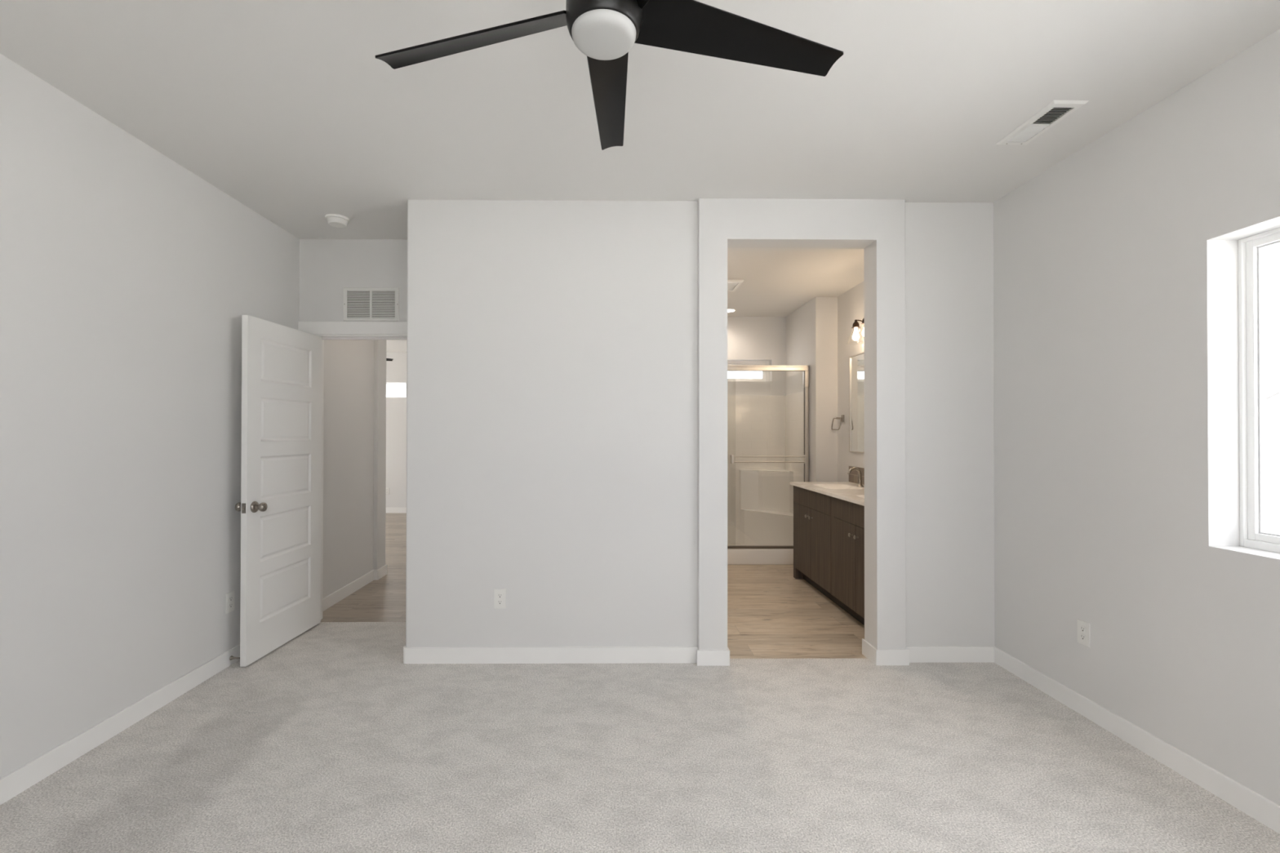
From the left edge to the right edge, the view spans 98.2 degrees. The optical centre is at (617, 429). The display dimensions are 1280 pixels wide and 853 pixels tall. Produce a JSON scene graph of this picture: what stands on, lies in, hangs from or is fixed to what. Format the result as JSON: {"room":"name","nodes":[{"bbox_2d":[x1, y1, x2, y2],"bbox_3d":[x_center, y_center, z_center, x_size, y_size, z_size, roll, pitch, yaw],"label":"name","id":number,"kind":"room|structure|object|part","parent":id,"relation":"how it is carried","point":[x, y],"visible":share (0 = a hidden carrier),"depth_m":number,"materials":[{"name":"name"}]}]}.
{"room":"empty bedroom","nodes":[
{"label":"empty bedroom","id":0,"kind":"room"},
{"bbox_2d":[0,53,299,778],"bbox_3d":[-2.314,0.018,1.588,0.120,2.793,4.718,0,0,-1],"label":"wall","id":1,"kind":"structure","parent":0,"point":[129,279],"depth_m":2.47,"materials":[{"name":"white paint"}]},
{"bbox_2d":[0,644,239,804],"bbox_3d":[-2.250,1.330,1.581,0.012,0.111,4.718,0,0,-1],"label":"baseboard","id":2,"kind":"structure","parent":1,"relation":"attached to","point":[19,780],"depth_m":2.43,"materials":[{"name":"white paint"}]},
{"bbox_2d":[229,655,239,660],"bbox_3d":[-2.225,1.334,3.234,0.068,0.025,0.025,0,0,-1],"label":"door stop","id":3,"kind":"object","parent":2,"relation":"attached to","point":[231,657],"visible":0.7,"depth_m":3.23,"materials":[{"name":"silver metal"}]},
{"bbox_2d":[226,591,235,613],"bbox_3d":[-2.267,1.010,3.241,0.007,0.115,0.070,0,0,-1],"label":"wall outlet","id":4,"kind":"object","parent":1,"relation":"attached to","point":[230,597],"visible":1,"depth_m":3.24,"materials":[{"name":"white plastic"}]},
{"bbox_2d":[298,239,407,321],"bbox_3d":[-1.773,0.035,4.013,1.246,2.793,0.122,0,0,-1],"label":"wall","id":5,"kind":"structure","parent":0,"point":[326,266],"depth_m":3.96,"materials":[{"name":"white paint"}]},
{"bbox_2d":[297,321,407,619],"bbox_3d":[-1.790,0.310,4.005,0.968,2.155,0.142,0,0,-1],"label":"door frame","id":6,"kind":"structure","parent":5,"relation":"attached to","point":[311,327],"depth_m":3.94,"materials":[{"name":"white paint"}]},
{"bbox_2d":[235,315,321,666],"bbox_3d":[-2.140,0.353,3.567,0.175,2.027,0.764,0,0,2],"label":"door","id":7,"kind":"structure","parent":6,"relation":"attached to","point":[279,506],"depth_m":3.47,"materials":[{"name":"white paint"}]},
{"bbox_3d":[-2.205,0.454,3.255,0.070,0.067,0.067,0,0,2],"label":"knob","id":8,"kind":"part","parent":7,"relation":"part of","materials":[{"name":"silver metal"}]},
{"bbox_3d":[-2.155,0.454,3.191,0.024,0.058,0.002,0,0,2],"label":"latch plate","id":9,"kind":"part","parent":7,"relation":"part of","materials":[{"name":"silver metal"}]},
{"bbox_3d":[-2.100,0.454,3.251,0.070,0.067,0.067,0,0,2],"label":"knob","id":10,"kind":"part","parent":7,"relation":"part of","materials":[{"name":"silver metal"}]},
{"bbox_2d":[343,287,399,321],"bbox_3d":[-1.760,-0.895,3.954,0.398,0.241,0.009,0,0,-1],"label":"air vent","id":11,"kind":"object","parent":5,"relation":"in","point":[360,304],"visible":1,"depth_m":3.95,"materials":[{"name":"white metal"}]},
{"bbox_2d":[323,339,386,598],"bbox_3d":[-2.316,0.039,4.705,0.173,2.793,1.272,0,0,-1],"label":"wall","id":12,"kind":"structure","parent":0,"point":[354,437],"depth_m":4.74,"materials":[{"name":"white paint"}]},
{"bbox_2d":[322,564,386,611],"bbox_3d":[-2.243,1.352,4.714,0.047,0.107,1.264,0,0,-1],"label":"baseboard","id":13,"kind":"structure","parent":12,"relation":"attached to","point":[341,593],"depth_m":4.72,"materials":[{"name":"white paint"}]},
{"bbox_2d":[386,351,406,507],"bbox_3d":[-4.075,0.192,9.523,6.020,3.043,0.160,0,0,-1],"label":"wall","id":14,"kind":"structure","parent":0,"point":[396,369],"depth_m":9.45,"materials":[{"name":"white paint"}]},
{"bbox_2d":[386,487,389,493],"bbox_3d":[-3.928,1.044,9.435,0.070,0.115,0.007,0,0,-1],"label":"wall outlet","id":15,"kind":"object","parent":14,"relation":"attached to","point":[387,488],"visible":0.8,"depth_m":9.43,"materials":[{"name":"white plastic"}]},
{"bbox_2d":[385,507,406,512],"bbox_3d":[-4.086,1.380,9.429,5.800,0.107,0.012,0,0,-1],"label":"baseboard","id":16,"kind":"structure","parent":14,"relation":"attached to","point":[387,509],"depth_m":9.43,"materials":[{"name":"white paint"}]},
{"bbox_2d":[386,382,405,397],"bbox_3d":[-3.984,-0.672,9.567,0.740,0.259,0.075,0,0,-1],"label":"window","id":17,"kind":"structure","parent":14,"relation":"in","point":[386,383],"depth_m":9.54,"materials":[{"name":"white plastic"}]},
{"bbox_2d":[0,0,1279,351],"bbox_3d":[-2.377,-1.420,4.353,9.720,0.120,10.670,0,0,-1],"label":"ceiling","id":18,"kind":"structure","parent":0,"point":[288,108],"depth_m":2.28,"materials":[{"name":"white paint"}]},
{"bbox_2d":[324,213,349,227],"bbox_3d":[-1.806,-1.341,3.568,0.140,0.047,0.140,0,0,-1],"label":"smoke detector","id":19,"kind":"object","parent":18,"relation":"attached to","point":[336,220],"visible":1,"depth_m":3.53,"materials":[{"name":"white plastic"}]},
{"bbox_2d":[374,0,843,150],"bbox_3d":[-0.025,-1.167,1.424,1.310,0.414,1.258,1,0,-1],"label":"ceiling fan","id":20,"kind":"object","parent":18,"relation":"hanging from","point":[605,31],"visible":1,"depth_m":1.47,"materials":[{"name":"black metal"}]},
{"bbox_3d":[-0.380,-1.051,1.487,0.626,0.068,0.119,0,0,17],"label":"blade","id":21,"kind":"part","parent":20,"relation":"part of","materials":[{"name":"black"}]},
{"bbox_3d":[-0.033,-1.048,1.740,0.120,0.067,0.626,0,0,-1],"label":"blade","id":22,"kind":"part","parent":20,"relation":"part of","materials":[{"name":"black"}]},
{"bbox_3d":[0.182,-1.051,1.078,0.118,0.070,0.625,0,0,-37],"label":"blade","id":23,"kind":"part","parent":20,"relation":"part of","materials":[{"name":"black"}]},
{"bbox_3d":[0.331,-1.043,1.469,0.599,0.068,0.247,1,0,-3],"label":"blade","id":24,"kind":"part","parent":20,"relation":"part of","materials":[{"name":"black"}]},
{"bbox_2d":[727,308,737,312],"bbox_3d":[1.246,-1.340,6.235,0.190,0.005,0.190,0,0,-1],"label":"recessed light","id":25,"kind":"object","parent":18,"relation":"in","point":[729,310],"visible":0.48,"depth_m":6.22,"materials":[{"name":"white plastic"}]},
{"bbox_2d":[727,279,743,291],"bbox_3d":[0.976,-1.341,5.163,0.330,0.018,0.356,0,0,-1],"label":"ceiling vent","id":26,"kind":"object","parent":18,"relation":"in","point":[732,285],"visible":0.35,"depth_m":5.10,"materials":[{"name":"white plastic"}]},
{"bbox_2d":[995,100,1088,145],"bbox_3d":[1.883,-1.361,2.472,0.148,0.010,0.348,0,0,-1],"label":"ceiling vent","id":27,"kind":"object","parent":18,"relation":"in","point":[1055,111],"visible":1,"depth_m":2.45,"materials":[{"name":"white metal"}]},
{"bbox_2d":[0,512,1279,852],"bbox_3d":[-2.402,1.413,4.335,9.278,0.060,10.230,0,0,-1],"label":"floor","id":28,"kind":"structure","parent":0,"point":[327,741],"depth_m":2.29,"materials":[{"name":"carpet"}]},
{"bbox_2d":[727,391,804,564],"bbox_3d":[1.223,0.499,6.147,1.552,1.812,0.808,0,0,-1],"label":"shower stall","id":29,"kind":"object","parent":28,"relation":"on","point":[760,495],"visible":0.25,"depth_m":6.46,"materials":[{"name":"white"}]},
{"bbox_2d":[727,364,808,548],"bbox_3d":[1.227,0.284,5.779,1.548,1.915,0.108,0,0,-1],"label":"shower door","id":30,"kind":"structure","parent":29,"relation":"in","point":[805,368],"depth_m":5.78,"materials":[{"name":"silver metal"}]},
{"bbox_3d":[1.228,-0.645,5.808,1.548,0.057,0.064,0,0,-1],"label":"header rail","id":31,"kind":"part","parent":30,"relation":"part of","materials":[{"name":"beige metal"}]},
{"bbox_2d":[793,485,864,625],"bbox_3d":[1.940,0.957,4.370,0.590,0.876,1.777,0,0,-1],"label":"vanity cabinet","id":32,"kind":"object","parent":28,"relation":"on","point":[828,531],"visible":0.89,"depth_m":4.34,"materials":[{"name":"brown wood"}]},
{"bbox_3d":[1.678,0.990,5.017,0.018,0.611,0.436,0,0,-1],"label":"cabinet door","id":33,"kind":"part","parent":32,"relation":"part of","materials":[{"name":"brown wood"}]},
{"bbox_3d":[1.681,0.603,4.797,0.018,0.154,0.882,0,0,-1],"label":"false drawer","id":34,"kind":"part","parent":32,"relation":"part of","materials":[{"name":"brown wood"}]},
{"bbox_3d":[1.682,0.988,4.574,0.018,0.611,0.442,0,0,-1],"label":"cabinet door","id":35,"kind":"part","parent":32,"relation":"part of","materials":[{"name":"brown wood"}]},
{"bbox_2d":[790,482,864,506],"bbox_3d":[1.945,0.544,4.357,0.585,0.100,1.850,0,0,-1],"label":"countertop","id":36,"kind":"structure","parent":32,"relation":"on","point":[848,491],"depth_m":4.59,"materials":[{"name":"stone"}]},
{"bbox_2d":[847,466,863,486],"bbox_3d":[2.079,0.413,4.869,0.137,0.168,0.100,0,0,-1],"label":"faucet","id":37,"kind":"object","parent":36,"relation":"on","point":[860,481],"visible":1,"depth_m":4.84,"materials":[{"name":"silver metal"}]},
{"bbox_3d":[2.072,0.386,4.846,0.123,0.113,0.025,0,0,-1],"label":"spout","id":38,"kind":"part","parent":37,"relation":"part of","materials":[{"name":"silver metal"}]},
{"bbox_3d":[1.686,0.984,4.096,0.018,0.611,0.378,0,0,-1],"label":"cabinet door","id":39,"kind":"part","parent":32,"relation":"part of","materials":[{"name":"brown wood"}]},
{"bbox_3d":[1.688,0.597,3.893,0.018,0.154,0.788,0,0,-1],"label":"false drawer","id":40,"kind":"part","parent":32,"relation":"part of","materials":[{"name":"brown wood"}]},
{"bbox_3d":[1.690,0.982,3.700,0.018,0.611,0.407,0,0,-1],"label":"cabinet door","id":41,"kind":"part","parent":32,"relation":"part of","materials":[{"name":"brown wood"}]},
{"bbox_2d":[405,198,994,649],"bbox_3d":[0.497,0.034,3.336,3.502,2.793,0.164,0,0,-1],"label":"wall","id":42,"kind":"structure","parent":0,"point":[566,361],"depth_m":3.29,"materials":[{"name":"white paint"}]},
{"bbox_2d":[493,588,506,608],"bbox_3d":[-0.695,1.000,3.272,0.070,0.115,0.007,0,0,-1],"label":"wall outlet","id":43,"kind":"object","parent":42,"relation":"attached to","point":[500,595],"visible":1,"depth_m":3.27,"materials":[{"name":"white plastic"}]},
{"bbox_2d":[497,600,502,604],"bbox_3d":[-0.695,1.019,3.270,0.033,0.028,0.003,0,0,-1],"label":"receptacle","id":44,"kind":"object","parent":43,"relation":"attached to","point":[499,602],"depth_m":3.27,"materials":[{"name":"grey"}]},
{"bbox_2d":[497,593,502,598],"bbox_3d":[-0.695,0.980,3.270,0.033,0.028,0.003,0,0,-1],"label":"receptacle","id":45,"kind":"object","parent":43,"relation":"attached to","point":[499,595],"depth_m":3.27,"materials":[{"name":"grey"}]},
{"bbox_2d":[403,645,729,666],"bbox_3d":[-0.308,1.345,3.592,1.923,0.112,0.730,0,0,-1],"label":"baseboard","id":46,"kind":"structure","parent":42,"relation":"attached to","point":[578,655],"depth_m":3.26,"materials":[{"name":"white paint"}]},
{"bbox_2d":[862,638,995,665],"bbox_3d":[1.880,1.346,3.340,0.732,0.112,0.188,0,0,-1],"label":"baseboard","id":47,"kind":"structure","parent":42,"relation":"attached to","point":[917,654],"depth_m":3.28,"materials":[{"name":"white paint"}]},
{"bbox_2d":[727,316,786,395],"bbox_3d":[1.330,0.181,6.644,1.778,3.043,0.175,0,0,-1],"label":"wall","id":48,"kind":"structure","parent":0,"point":[748,338],"depth_m":6.57,"materials":[{"name":"white paint"}]},
{"bbox_2d":[727,360,769,381],"bbox_3d":[1.215,-0.702,6.693,1.227,0.259,0.075,0,0,-1],"label":"window","id":49,"kind":"structure","parent":48,"relation":"in","point":[766,375],"depth_m":6.66,"materials":[{"name":"white plastic"}]},
{"bbox_2d":[786,297,837,482],"bbox_3d":[2.113,0.032,6.082,0.222,2.749,0.963,0,0,-1],"label":"wall","id":50,"kind":"structure","parent":0,"point":[811,329],"depth_m":5.61,"materials":[{"name":"white paint"}]},
{"bbox_2d":[837,29,1279,805],"bbox_3d":[2.362,0.159,3.005,0.222,3.043,7.470,0,0,-1],"label":"wall","id":51,"kind":"structure","parent":0,"point":[1116,366],"depth_m":2.38,"materials":[{"name":"white paint"}]},
{"bbox_2d":[831,414,844,430],"bbox_3d":[2.188,-0.070,5.470,0.083,0.150,0.199,0,0,-1],"label":"towel ring","id":52,"kind":"object","parent":51,"relation":"attached to","point":[842,418],"visible":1,"depth_m":5.46,"materials":[{"name":"silver metal"}]},
{"bbox_2d":[848,318,864,341],"bbox_3d":[2.130,-0.862,4.675,0.216,0.213,0.523,0,0,-1],"label":"vanity light","id":53,"kind":"object","parent":51,"relation":"attached to","point":[855,325],"visible":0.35,"depth_m":4.85,"materials":[{"name":"white glass"}]},
{"bbox_2d":[851,319,860,328],"bbox_3d":[2.093,-0.930,4.863,0.072,0.072,0.072,0,0,-1],"label":"socket","id":54,"kind":"object","parent":53,"relation":"attached to","point":[855,325],"depth_m":4.85,"materials":[{"name":"brown metal"}]},
{"bbox_3d":[2.093,-0.839,4.862,0.055,0.110,0.055,0,0,-1],"label":"bulb","id":55,"kind":"part","parent":53,"relation":"part of","materials":[{"name":"white glass"}]},
{"bbox_2d":[848,351,864,453],"bbox_3d":[2.229,-0.247,4.472,0.020,0.911,1.640,0,0,-1],"label":"vanity mirror","id":56,"kind":"object","parent":51,"relation":"attached to","point":[856,362],"visible":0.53,"depth_m":5.14,"materials":[{"name":"silver mirror"}]},
{"bbox_2d":[848,466,864,484],"bbox_3d":[2.232,0.419,4.375,0.012,0.152,1.879,0,0,-1],"label":"tile backsplash","id":57,"kind":"structure","parent":51,"relation":"attached to","point":[853,477],"depth_m":5.16,"materials":[{"name":"beige tile"}]},
{"bbox_2d":[1077,618,1090,647],"bbox_3d":[2.249,0.983,2.673,0.007,0.115,0.070,0,0,-1],"label":"wall outlet","id":58,"kind":"object","parent":51,"relation":"attached to","point":[1083,628],"visible":1,"depth_m":2.67,"materials":[{"name":"white plastic"}]},
{"bbox_2d":[1080,633,1085,640],"bbox_3d":[2.247,1.002,2.673,0.003,0.028,0.033,0,0,-1],"label":"receptacle","id":59,"kind":"object","parent":58,"relation":"attached to","point":[1082,636],"depth_m":2.67,"materials":[{"name":"grey plastic"}]},
{"bbox_2d":[1080,625,1085,632],"bbox_3d":[2.247,0.963,2.673,0.003,0.028,0.033,0,0,-1],"label":"receptacle","id":60,"kind":"object","parent":58,"relation":"attached to","point":[1082,628],"depth_m":2.67,"materials":[{"name":"grey plastic"}]},
{"bbox_2d":[994,647,1279,834],"bbox_3d":[2.259,1.334,1.275,0.012,0.111,4.026,0,0,-1],"label":"baseboard","id":61,"kind":"structure","parent":51,"relation":"attached to","point":[1261,809],"depth_m":2.31,"materials":[{"name":"white paint"}]},
{"bbox_2d":[1238,227,1279,553],"bbox_3d":[2.424,-0.147,1.222,0.075,1.172,1.798,0,0,-1],"label":"window","id":62,"kind":"structure","parent":51,"relation":"in","point":[1253,535],"depth_m":2.08,"materials":[{"name":"white plastic"}]},
{"label":"outside","id":63,"kind":"structure","parent":0,"visible":0},
{"bbox_2d":[1265,467,1279,534],"bbox_3d":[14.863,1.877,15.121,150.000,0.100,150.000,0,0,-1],"label":"ground","id":64,"kind":"structure","parent":63,"point":[1273,488],"depth_m":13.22,"materials":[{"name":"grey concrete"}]},
{"bbox_2d":[1265,471,1279,481],"bbox_3d":[23.895,1.678,17.203,0.100,0.350,18.000,0,0,-1],"label":"wall","id":65,"kind":"structure","parent":64,"relation":"on","point":[1270,475],"depth_m":20.12,"materials":[{"name":"grey"}]}
]}

